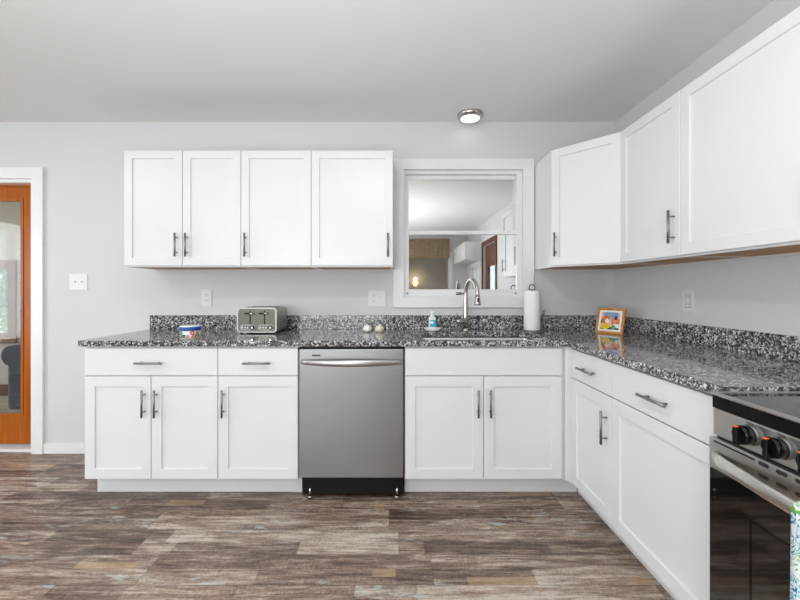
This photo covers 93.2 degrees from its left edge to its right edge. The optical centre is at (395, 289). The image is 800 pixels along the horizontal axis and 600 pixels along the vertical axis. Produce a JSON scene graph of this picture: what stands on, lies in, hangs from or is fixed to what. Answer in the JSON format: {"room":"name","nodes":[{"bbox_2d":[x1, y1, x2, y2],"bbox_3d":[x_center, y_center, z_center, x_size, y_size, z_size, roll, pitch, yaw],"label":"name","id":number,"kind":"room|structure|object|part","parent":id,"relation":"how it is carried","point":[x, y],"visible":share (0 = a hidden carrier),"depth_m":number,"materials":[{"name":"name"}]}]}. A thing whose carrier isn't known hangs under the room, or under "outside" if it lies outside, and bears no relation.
{"room":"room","nodes":[
{"label":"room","id":0,"kind":"room"},
{"bbox_2d":[0,233,19,383],"bbox_3d":[-2.756,-0.119,4.359,7.798,2.642,0.102,0,0,0],"label":"wall","id":1,"kind":"structure","parent":0,"point":[9,243],"depth_m":4.31,"materials":[{"name":"white paint"}]},
{"bbox_2d":[0,384,7,395],"bbox_3d":[-4.547,1.138,4.299,4.013,0.127,0.018,0,0,0],"label":"baseboard","id":2,"kind":"structure","parent":1,"relation":"attached to","point":[3,387],"depth_m":4.29,"materials":[{"name":"red wood"}]},
{"bbox_2d":[0,260,16,343],"bbox_3d":[-4.807,0.135,4.328,0.983,0.945,0.086,0,0,0],"label":"window","id":3,"kind":"structure","parent":1,"relation":"in","point":[10,337],"depth_m":4.29,"materials":[{"name":"white wood"}]},
{"bbox_3d":[-4.807,0.135,4.346,0.851,0.813,0.051,0,0,0],"label":"frame","id":4,"kind":"part","parent":3,"relation":"part of","materials":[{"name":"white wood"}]},
{"bbox_2d":[0,202,19,233],"bbox_3d":[-2.756,-0.792,3.654,7.798,1.194,1.511,0,0,0],"label":"ceiling","id":5,"kind":"structure","parent":0,"point":[9,211],"depth_m":3.91,"materials":[{"name":"white paint"}]},
{"bbox_2d":[0,396,30,443],"bbox_3d":[-2.756,1.227,3.667,7.798,0.051,1.537,0,0,0],"label":"floor","id":6,"kind":"structure","parent":0,"point":[4,408],"depth_m":3.83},
{"bbox_2d":[1,344,19,409],"bbox_3d":[-3.226,0.693,3.889,0.853,1.016,0.787,0,0,0],"label":"armchair","id":7,"kind":"object","parent":6,"relation":"on","point":[10,355],"visible":0.07,"depth_m":3.52,"materials":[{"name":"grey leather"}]},
{"bbox_2d":[180,330,200,338],"bbox_3d":[-1.237,0.262,2.271,0.113,0.051,0.113,0,0,0],"label":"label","id":8,"kind":"object","parent":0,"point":[184,334],"depth_m":2.22,"materials":[{"name":"multicoloured paper"}]},
{"bbox_2d":[0,122,614,442],"bbox_3d":[-1.886,-0.018,2.841,7.252,2.438,0.114,0,0,0],"label":"wall","id":9,"kind":"structure","parent":0,"point":[83,162],"depth_m":2.78,"materials":[{"name":"paint"}]},
{"bbox_2d":[0,167,44,453],"bbox_3d":[-3.175,0.151,2.835,1.179,2.101,0.142,0,0,0],"label":"door","id":10,"kind":"structure","parent":9,"relation":"in","point":[24,185],"depth_m":2.79,"materials":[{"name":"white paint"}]},
{"bbox_3d":[-3.175,1.191,2.852,1.016,0.020,0.107,0,0,0],"label":"sill","id":11,"kind":"part","parent":10,"relation":"part of","materials":[{"name":"white paint"}]},
{"bbox_2d":[43,443,84,453],"bbox_3d":[-2.182,1.165,2.777,0.808,0.074,0.014,0,0,0],"label":"baseboard","id":12,"kind":"structure","parent":9,"relation":"attached to","point":[48,448],"depth_m":2.77,"materials":[{"name":"white paint"}]},
{"bbox_2d":[70,274,87,289],"bbox_3d":[-2.334,-0.058,2.776,0.132,0.122,0.016,0,0,0],"label":"light switch","id":13,"kind":"object","parent":9,"relation":"attached to","point":[77,281],"visible":1,"depth_m":2.78,"materials":[{"name":"white plastic"}]},
{"bbox_2d":[124,151,257,270],"bbox_3d":[-1.391,-0.527,2.604,0.762,0.769,0.359,0,0,0],"label":"upper cabinet","id":14,"kind":"object","parent":9,"relation":"attached to","point":[182,209],"visible":0.93,"depth_m":2.47,"materials":[{"name":"white paint"}]},
{"bbox_3d":[-1.581,-0.533,2.470,0.378,0.750,0.019,0,0,0],"label":"door","id":15,"kind":"part","parent":14,"relation":"part of","materials":[{"name":"white paint"}]},
{"bbox_3d":[-1.424,-0.292,2.442,0.012,0.152,0.035,0,0,0],"label":"handle","id":16,"kind":"part","parent":14,"relation":"part of","materials":[{"name":"silver metal"}]},
{"bbox_3d":[-1.357,-0.292,2.442,0.012,0.152,0.035,0,0,0],"label":"handle","id":17,"kind":"part","parent":14,"relation":"part of","materials":[{"name":"silver metal"}]},
{"bbox_3d":[-1.200,-0.533,2.470,0.378,0.750,0.019,0,0,0],"label":"door","id":18,"kind":"part","parent":14,"relation":"part of","materials":[{"name":"white paint"}]},
{"bbox_2d":[201,289,211,305],"bbox_3d":[-1.395,0.056,2.780,0.079,0.124,0.007,0,0,0],"label":"wall outlet","id":19,"kind":"object","parent":9,"relation":"attached to","point":[206,294],"visible":1,"depth_m":2.78,"materials":[{"name":"white plastic"}]},
{"bbox_2d":[241,151,320,270],"bbox_3d":[-0.781,-0.527,2.604,0.457,0.769,0.359,0,0,0],"label":"upper cabinet","id":20,"kind":"object","parent":9,"relation":"attached to","point":[275,185],"visible":0.93,"depth_m":2.47,"materials":[{"name":"white paint"}]},
{"bbox_3d":[-0.976,-0.292,2.442,0.012,0.152,0.035,0,0,0],"label":"handle","id":21,"kind":"part","parent":20,"relation":"part of","materials":[{"name":"silver metal"}]},
{"bbox_2d":[311,151,392,270],"bbox_3d":[-0.286,-0.527,2.604,0.533,0.769,0.359,0,0,0],"label":"upper cabinet","id":22,"kind":"object","parent":9,"relation":"attached to","point":[352,191],"visible":1,"depth_m":2.47,"materials":[{"name":"white paint"}]},
{"bbox_3d":[-0.052,-0.292,2.442,0.012,0.152,0.035,0,0,0],"label":"handle","id":23,"kind":"part","parent":22,"relation":"part of","materials":[{"name":"silver metal"}]},
{"bbox_2d":[150,315,596,328],"bbox_3d":[-0.095,0.236,2.772,3.412,0.102,0.020,0,0,0],"label":"backsplash","id":24,"kind":"structure","parent":9,"relation":"attached to","point":[156,321],"depth_m":2.76,"materials":[{"name":"black stone"}]},
{"bbox_2d":[368,290,385,305],"bbox_3d":[-0.140,0.061,2.776,0.130,0.119,0.016,0,0,0],"label":"wall outlet","id":25,"kind":"object","parent":9,"relation":"attached to","point":[375,297],"visible":1,"depth_m":2.78,"materials":[{"name":"white plastic"}]},
{"bbox_2d":[393,159,533,307],"bbox_3d":[0.497,-0.417,2.829,1.031,1.090,0.128,0,0,0],"label":"window","id":26,"kind":"structure","parent":9,"relation":"in","point":[455,221],"depth_m":2.81,"materials":[{"name":"white paint"}]},
{"bbox_3d":[0.483,-0.629,2.847,0.823,0.460,0.030,0,0,0],"label":"sash","id":27,"kind":"part","parent":26,"relation":"part of","materials":[{"name":"clear glass"}]},
{"bbox_3d":[0.488,-0.199,2.814,0.833,0.480,0.032,0,0,0],"label":"sash","id":28,"kind":"part","parent":26,"relation":"part of","materials":[{"name":"white paint"}]},
{"bbox_3d":[0.494,-0.635,2.847,0.805,0.396,0.004,0,0,0],"label":"pane","id":29,"kind":"part","parent":26,"relation":"part of","materials":[{"name":"clear glass"}]},
{"bbox_3d":[0.498,-0.208,2.815,0.813,0.417,0.004,0,0,0],"label":"pane","id":30,"kind":"part","parent":26,"relation":"part of","materials":[{"name":"clear glass"}]},
{"bbox_2d":[534,132,672,270],"bbox_3d":[1.309,-0.527,2.476,0.607,0.769,0.615,0,0,0],"label":"upper cabinet","id":31,"kind":"object","parent":9,"relation":"attached to","point":[577,187],"visible":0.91,"depth_m":2.34,"materials":[{"name":"white paint"}]},
{"bbox_3d":[1.020,-0.292,2.424,0.035,0.152,0.012,0,0,-44],"label":"handle","id":32,"kind":"part","parent":31,"relation":"part of","materials":[{"name":"silver metal"}]},
{"bbox_3d":[1.156,-0.533,2.320,0.019,0.750,0.403,0,0,-44],"label":"door","id":33,"kind":"part","parent":31,"relation":"part of","materials":[{"name":"white paint"}]},
{"bbox_2d":[0,452,673,599],"bbox_3d":[-1.886,1.227,-0.093,7.252,0.051,5.982,0,0,0],"label":"floor","id":34,"kind":"structure","parent":0,"point":[62,538],"depth_m":1.80,"materials":[{"name":"brown wood"}]},
{"bbox_2d":[85,347,224,491],"bbox_3d":[-1.397,0.762,2.450,0.762,0.879,0.659,0,0,0],"label":"base cabinet","id":35,"kind":"object","parent":34,"relation":"on","point":[151,413],"visible":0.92,"depth_m":2.16,"materials":[{"name":"white paint"}]},
{"bbox_3d":[-1.587,0.785,2.165,0.377,0.586,0.019,0,0,0],"label":"door","id":36,"kind":"part","parent":35,"relation":"part of","materials":[{"name":"white paint"}]},
{"bbox_3d":[-1.432,0.643,2.138,0.012,0.155,0.035,0,0,0],"label":"handle","id":37,"kind":"part","parent":35,"relation":"part of","materials":[{"name":"silver metal"}]},
{"bbox_3d":[-1.397,0.414,2.138,0.155,0.012,0.035,0,0,0],"label":"handle","id":38,"kind":"part","parent":35,"relation":"part of","materials":[{"name":"silver metal"}]},
{"bbox_3d":[-1.397,0.409,2.165,0.758,0.156,0.019,0,0,0],"label":"drawer","id":39,"kind":"part","parent":35,"relation":"part of","materials":[{"name":"white paint"}]},
{"bbox_3d":[-1.362,0.643,2.138,0.012,0.155,0.035,0,0,0],"label":"handle","id":40,"kind":"part","parent":35,"relation":"part of","materials":[{"name":"silver metal"}]},
{"bbox_3d":[-1.207,0.785,2.165,0.377,0.586,0.019,0,0,0],"label":"door","id":41,"kind":"part","parent":35,"relation":"part of","materials":[{"name":"white paint"}]},
{"bbox_2d":[78,315,799,392],"bbox_3d":[-0.095,0.253,1.950,3.412,0.135,1.665,0,0,0],"label":"countertop","id":42,"kind":"structure","parent":35,"relation":"on","point":[703,358],"depth_m":2.14,"materials":[{"name":"black stone"}]},
{"bbox_2d":[178,324,201,338],"bbox_3d":[-1.237,0.249,2.271,0.126,0.076,0.126,0,0,0],"label":"tub","id":43,"kind":"object","parent":42,"relation":"on","point":[190,331],"visible":1,"depth_m":2.22,"materials":[{"name":"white plastic"}]},
{"bbox_3d":[-1.237,0.215,2.271,0.111,0.008,0.111,0,0,0],"label":"lid","id":44,"kind":"part","parent":43,"relation":"part of","materials":[{"name":"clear plastic"}]},
{"bbox_2d":[237,306,293,333],"bbox_3d":[-0.886,0.201,2.582,0.307,0.173,0.270,0,0,0],"label":"toaster","id":45,"kind":"object","parent":42,"relation":"on","point":[253,319],"visible":1,"depth_m":2.47,"materials":[{"name":"metal"}]},
{"bbox_3d":[-0.970,0.245,2.471,0.091,0.028,0.002,0,0,0],"label":"control plate","id":46,"kind":"part","parent":45,"relation":"part of","materials":[{"name":"silver metal"}]},
{"bbox_3d":[-0.909,0.198,2.476,0.241,0.146,0.008,0,0,0],"label":"panel","id":47,"kind":"part","parent":45,"relation":"part of","materials":[{"name":"beige metal"}]},
{"bbox_3d":[-0.851,0.245,2.471,0.091,0.028,0.002,0,0,0],"label":"control plate","id":48,"kind":"part","parent":45,"relation":"part of","materials":[{"name":"silver metal"}]},
{"bbox_2d":[363,324,371,331],"bbox_3d":[-0.198,0.260,2.591,0.062,0.053,0.056,0,0,0],"label":"round ornament","id":49,"kind":"object","parent":42,"relation":"on","point":[366,328],"visible":0.99,"depth_m":2.57,"materials":[{"name":"white ceramic"}]},
{"bbox_2d":[375,324,383,331],"bbox_3d":[-0.112,0.262,2.591,0.059,0.051,0.061,0,0,0],"label":"round ornament","id":50,"kind":"object","parent":42,"relation":"on","point":[379,328],"visible":0.96,"depth_m":2.57,"materials":[{"name":"beige ceramic"}]},
{"bbox_2d":[424,327,440,331],"bbox_3d":[0.254,0.274,2.621,0.124,0.027,0.124,0,0,0],"label":"soap dish","id":51,"kind":"object","parent":42,"relation":"on","point":[428,329],"visible":0.96,"depth_m":2.58,"materials":[{"name":"white ceramic"}]},
{"bbox_2d":[429,311,435,327],"bbox_3d":[0.252,0.214,2.621,0.052,0.132,0.038,0,0,0],"label":"soap bottle","id":52,"kind":"object","parent":51,"relation":"in","point":[432,319],"visible":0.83,"depth_m":2.61,"materials":[{"name":"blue plastic"}]},
{"bbox_2d":[456,278,480,330],"bbox_3d":[0.505,0.102,2.553,0.089,0.370,0.253,0,0,-25],"label":"faucet","id":53,"kind":"object","parent":42,"relation":"on","point":[464,321],"visible":0.99,"depth_m":2.63,"materials":[{"name":"silver metal"}]},
{"bbox_3d":[0.505,0.092,2.547,0.036,0.350,0.229,0,0,-10],"label":"spout","id":54,"kind":"part","parent":53,"relation":"part of","materials":[{"name":"silver metal"}]},
{"bbox_2d":[423,337,534,339],"bbox_3d":[0.528,0.429,2.385,0.767,0.213,0.419,0,0,0],"label":"sink","id":55,"kind":"object","parent":42,"relation":"in","point":[427,338],"visible":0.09,"depth_m":2.59,"materials":[{"name":"metal"}]},
{"bbox_2d":[519,284,544,332],"bbox_3d":[0.938,0.123,2.606,0.172,0.328,0.170,0,0,0],"label":"paper towel holder","id":56,"kind":"object","parent":42,"relation":"on","point":[543,311],"visible":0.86,"depth_m":2.59,"materials":[{"name":"silver metal"}]},
{"bbox_2d":[524,291,539,330],"bbox_3d":[0.937,0.140,2.606,0.108,0.269,0.108,0,0,0],"label":"paper towel roll","id":57,"kind":"object","parent":56,"relation":"on","point":[531,298],"visible":0.98,"depth_m":2.56,"materials":[{"name":"white paper"}]},
{"bbox_3d":[1.017,0.211,2.606,0.014,0.142,0.014,0,0,0],"label":"arm","id":58,"kind":"part","parent":56,"relation":"part of","materials":[{"name":"silver metal"}]},
{"bbox_2d":[595,308,625,334],"bbox_3d":[1.435,0.205,2.514,0.088,0.169,0.180,0,0,-32],"label":"picture frame","id":59,"kind":"object","parent":42,"relation":"on","point":[609,320],"visible":0.98,"depth_m":2.50,"materials":[{"name":"brown wood"}]},
{"bbox_2d":[600,312,620,329],"bbox_3d":[1.420,0.205,2.504,0.003,0.128,0.137,15,-8,-31],"label":"picture","id":60,"kind":"object","parent":59,"relation":"attached to","point":[609,320],"depth_m":2.50},
{"bbox_2d":[218,347,302,491],"bbox_3d":[-0.787,0.762,2.450,0.457,0.879,0.659,0,0,0],"label":"base cabinet","id":61,"kind":"object","parent":34,"relation":"on","point":[258,387],"visible":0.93,"depth_m":2.16,"materials":[{"name":"white paint"}]},
{"bbox_3d":[-0.981,0.643,2.138,0.012,0.155,0.035,0,0,0],"label":"handle","id":62,"kind":"part","parent":61,"relation":"part of","materials":[{"name":"silver metal"}]},
{"bbox_3d":[-0.787,0.414,2.138,0.155,0.012,0.035,0,0,0],"label":"handle","id":63,"kind":"part","parent":61,"relation":"part of","materials":[{"name":"silver metal"}]},
{"bbox_3d":[-0.787,0.409,2.165,0.453,0.156,0.019,0,0,0],"label":"drawer","id":64,"kind":"part","parent":61,"relation":"part of","materials":[{"name":"white paint"}]},
{"bbox_3d":[-0.787,0.785,2.165,0.453,0.586,0.019,0,0,0],"label":"door","id":65,"kind":"part","parent":61,"relation":"part of","materials":[{"name":"white paint"}]},
{"bbox_2d":[299,347,403,497],"bbox_3d":[-0.254,0.763,2.412,0.599,0.875,0.641,0,0,0],"label":"dishwasher","id":66,"kind":"object","parent":34,"relation":"on","point":[351,399],"visible":0.98,"depth_m":2.15,"materials":[{"name":"silver metal"}]},
{"bbox_3d":[-0.254,0.409,2.122,0.569,0.039,0.059,0,0,0],"label":"handle","id":67,"kind":"part","parent":66,"relation":"part of","materials":[{"name":"silver metal"}]},
{"bbox_3d":[-0.250,1.130,2.206,0.582,0.117,0.018,0,0,0],"label":"toe panel","id":68,"kind":"part","parent":66,"relation":"part of","materials":[{"name":"black plastic"}]},
{"bbox_2d":[403,347,403,476],"bbox_3d":[-0.254,0.713,2.461,0.599,0.744,0.544,0,0,0],"label":"tub","id":69,"kind":"object","parent":66,"relation":"in","point":[403,347],"depth_m":2.19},
{"bbox_2d":[404,347,576,491],"bbox_3d":[0.564,0.762,2.450,1.026,0.879,0.659,0,0,0],"label":"base cabinet","id":70,"kind":"object","parent":34,"relation":"on","point":[477,419],"depth_m":2.16,"materials":[{"name":"white paint"}]},
{"bbox_3d":[0.275,0.785,2.165,0.445,0.586,0.019,0,0,0],"label":"door","id":71,"kind":"part","parent":70,"relation":"part of","materials":[{"name":"white paint"}]},
{"bbox_3d":[0.465,0.643,2.138,0.012,0.155,0.035,0,0,0],"label":"handle","id":72,"kind":"part","parent":70,"relation":"part of","materials":[{"name":"silver metal"}]},
{"bbox_3d":[0.534,0.643,2.138,0.012,0.155,0.035,0,0,0],"label":"handle","id":73,"kind":"part","parent":70,"relation":"part of","materials":[{"name":"silver metal"}]},
{"bbox_3d":[0.724,0.785,2.165,0.445,0.586,0.019,0,0,0],"label":"door","id":74,"kind":"part","parent":70,"relation":"part of","materials":[{"name":"white paint"}]},
{"bbox_3d":[0.984,0.705,2.149,0.038,0.764,0.051,0,0,0],"label":"corner filler","id":75,"kind":"part","parent":70,"relation":"part of","materials":[{"name":"white wood"}]},
{"bbox_2d":[572,349,631,551],"bbox_3d":[1.278,0.762,1.988,0.659,0.879,0.521,0,0,0],"label":"base cabinet","id":76,"kind":"object","parent":34,"relation":"on","point":[592,397],"visible":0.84,"depth_m":1.91,"materials":[{"name":"white paint"}]},
{"bbox_3d":[0.967,0.414,1.925,0.035,0.012,0.155,0,0,0],"label":"handle","id":77,"kind":"part","parent":76,"relation":"part of","materials":[{"name":"silver metal"}]},
{"bbox_3d":[0.994,0.785,1.925,0.019,0.586,0.392,0,0,0],"label":"door","id":78,"kind":"part","parent":76,"relation":"part of","materials":[{"name":"white paint"}]},
{"bbox_3d":[0.994,0.409,1.925,0.019,0.156,0.392,0,0,0],"label":"drawer","id":79,"kind":"part","parent":76,"relation":"part of","materials":[{"name":"white paint"}]},
{"bbox_3d":[0.967,0.643,1.762,0.035,0.155,0.012,0,0,0],"label":"handle","id":80,"kind":"part","parent":76,"relation":"part of","materials":[{"name":"silver metal"}]},
{"bbox_2d":[612,363,716,599],"bbox_3d":[1.278,0.762,1.422,0.659,0.879,0.610,0,0,0],"label":"base cabinet","id":81,"kind":"object","parent":34,"relation":"on","point":[662,428],"visible":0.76,"depth_m":1.40,"materials":[{"name":"white paint"}]},
{"bbox_3d":[0.967,0.414,1.422,0.035,0.012,0.155,0,0,0],"label":"handle","id":82,"kind":"part","parent":81,"relation":"part of","materials":[{"name":"silver metal"}]},
{"bbox_3d":[0.994,0.409,1.422,0.019,0.156,0.606,0,0,0],"label":"drawer","id":83,"kind":"part","parent":81,"relation":"part of","materials":[{"name":"white paint"}]},
{"bbox_2d":[709,391,799,599],"bbox_3d":[1.230,0.750,0.734,0.736,0.904,0.761,0,0,0],"label":"range","id":84,"kind":"object","parent":34,"relation":"on","point":[754,454],"visible":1,"depth_m":0.98,"materials":[{"name":"silver glass"}]},
{"bbox_3d":[0.933,0.744,0.734,0.021,0.448,0.758,0,0,0],"label":"oven glass","id":85,"kind":"part","parent":84,"relation":"part of","materials":[{"name":"black glass"}]},
{"bbox_3d":[0.929,0.381,0.993,0.009,0.055,0.055,0,0,0],"label":"knob","id":86,"kind":"part","parent":84,"relation":"part of","materials":[{"name":"silver metal"}]},
{"bbox_3d":[0.893,0.479,0.734,0.063,0.038,0.717,0,0,0],"label":"oven handle","id":87,"kind":"part","parent":84,"relation":"part of","materials":[{"name":"metal"}]},
{"bbox_3d":[0.933,0.473,0.734,0.022,0.090,0.760,0,0,0],"label":"oven door","id":88,"kind":"part","parent":84,"relation":"part of","materials":[{"name":"metal"}]},
{"bbox_2d":[710,391,799,424],"bbox_3d":[1.258,0.305,0.734,0.663,0.015,0.761,0,0,0],"label":"cooktop","id":89,"kind":"object","parent":84,"relation":"in","point":[778,407],"depth_m":1.02,"materials":[{"name":"glass"}]},
{"bbox_3d":[0.939,0.384,0.734,0.011,0.078,0.760,0,0,0],"label":"control panel","id":90,"kind":"part","parent":84,"relation":"part of","materials":[{"name":"metal"}]},
{"bbox_3d":[0.929,0.381,0.912,0.009,0.055,0.055,0,0,0],"label":"knob","id":91,"kind":"part","parent":84,"relation":"part of","materials":[{"name":"silver metal"}]},
{"bbox_2d":[790,501,799,599],"bbox_3d":[0.871,0.720,0.705,0.043,0.527,0.225,0,0,0],"label":"dish towel","id":92,"kind":"object","parent":84,"relation":"hanging from","point":[795,510],"visible":1,"depth_m":0.81,"materials":[{"name":"multicoloured fabric"}]},
{"bbox_2d":[0,0,772,121],"bbox_3d":[-1.886,-1.275,-0.093,7.252,0.076,5.982,0,0,0],"label":"ceiling","id":93,"kind":"structure","parent":0,"point":[61,60],"depth_m":1.99,"materials":[{"name":"paint"}]},
{"bbox_2d":[457,108,482,122],"bbox_3d":[0.523,-1.220,2.667,0.183,0.034,0.183,0,0,0],"label":"recessed light","id":94,"kind":"object","parent":93,"relation":"in","point":[472,115],"visible":1,"depth_m":2.62,"materials":[{"name":"silver metal"}]},
{"bbox_2d":[615,0,799,335],"bbox_3d":[1.676,-0.018,-0.086,0.127,2.438,5.740,0,0,0],"label":"wall","id":95,"kind":"structure","parent":0,"point":[754,294],"depth_m":1.87,"materials":[{"name":"paint"}]},
{"bbox_2d":[621,91,746,264],"bbox_3d":[1.433,-0.527,1.946,0.359,0.769,0.457,0,0,0],"label":"upper cabinet","id":96,"kind":"object","parent":95,"relation":"attached to","point":[650,146],"visible":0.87,"depth_m":1.91,"materials":[{"name":"white paint"}]},
{"bbox_3d":[1.299,-0.533,1.946,0.019,0.750,0.454,0,0,0],"label":"door","id":97,"kind":"part","parent":96,"relation":"part of","materials":[{"name":"white paint"}]},
{"bbox_3d":[1.272,-0.292,1.750,0.035,0.152,0.012,0,0,0],"label":"handle","id":98,"kind":"part","parent":96,"relation":"part of","materials":[{"name":"silver metal"}]},
{"bbox_2d":[682,290,693,312],"bbox_3d":[1.609,0.061,2.083,0.007,0.124,0.079,0,0,0],"label":"wall outlet","id":99,"kind":"object","parent":95,"relation":"attached to","point":[687,295],"visible":1,"depth_m":2.08,"materials":[{"name":"white plastic"}]},
{"bbox_2d":[624,317,799,362],"bbox_3d":[1.601,0.236,1.940,0.020,0.102,1.644,0,0,0],"label":"backsplash","id":100,"kind":"structure","parent":95,"relation":"attached to","point":[778,346],"depth_m":1.83,"materials":[{"name":"black stone"}]},
{"bbox_2d":[680,6,799,258],"bbox_3d":[1.433,-0.527,1.412,0.359,0.769,0.610,0,0,0],"label":"upper cabinet","id":101,"kind":"object","parent":95,"relation":"attached to","point":[740,118],"visible":1,"depth_m":1.41,"materials":[{"name":"white paint"}]},
{"label":"outside","id":102,"kind":"structure","parent":0,"visible":0},
{"bbox_3d":[1.270,1.532,2.784,22.860,0.051,20.320,0,0,0],"label":"ground","id":103,"kind":"structure","parent":102,"visible":0},
{"bbox_2d":[0,271,7,331],"bbox_3d":[-7.865,-0.046,7.096,3.072,3.110,3.089,0,0,0],"label":"tree","id":104,"kind":"object","parent":103,"relation":"on","point":[4,279],"visible":0.06,"depth_m":6.76,"materials":[{"name":"green plant"}]}
]}

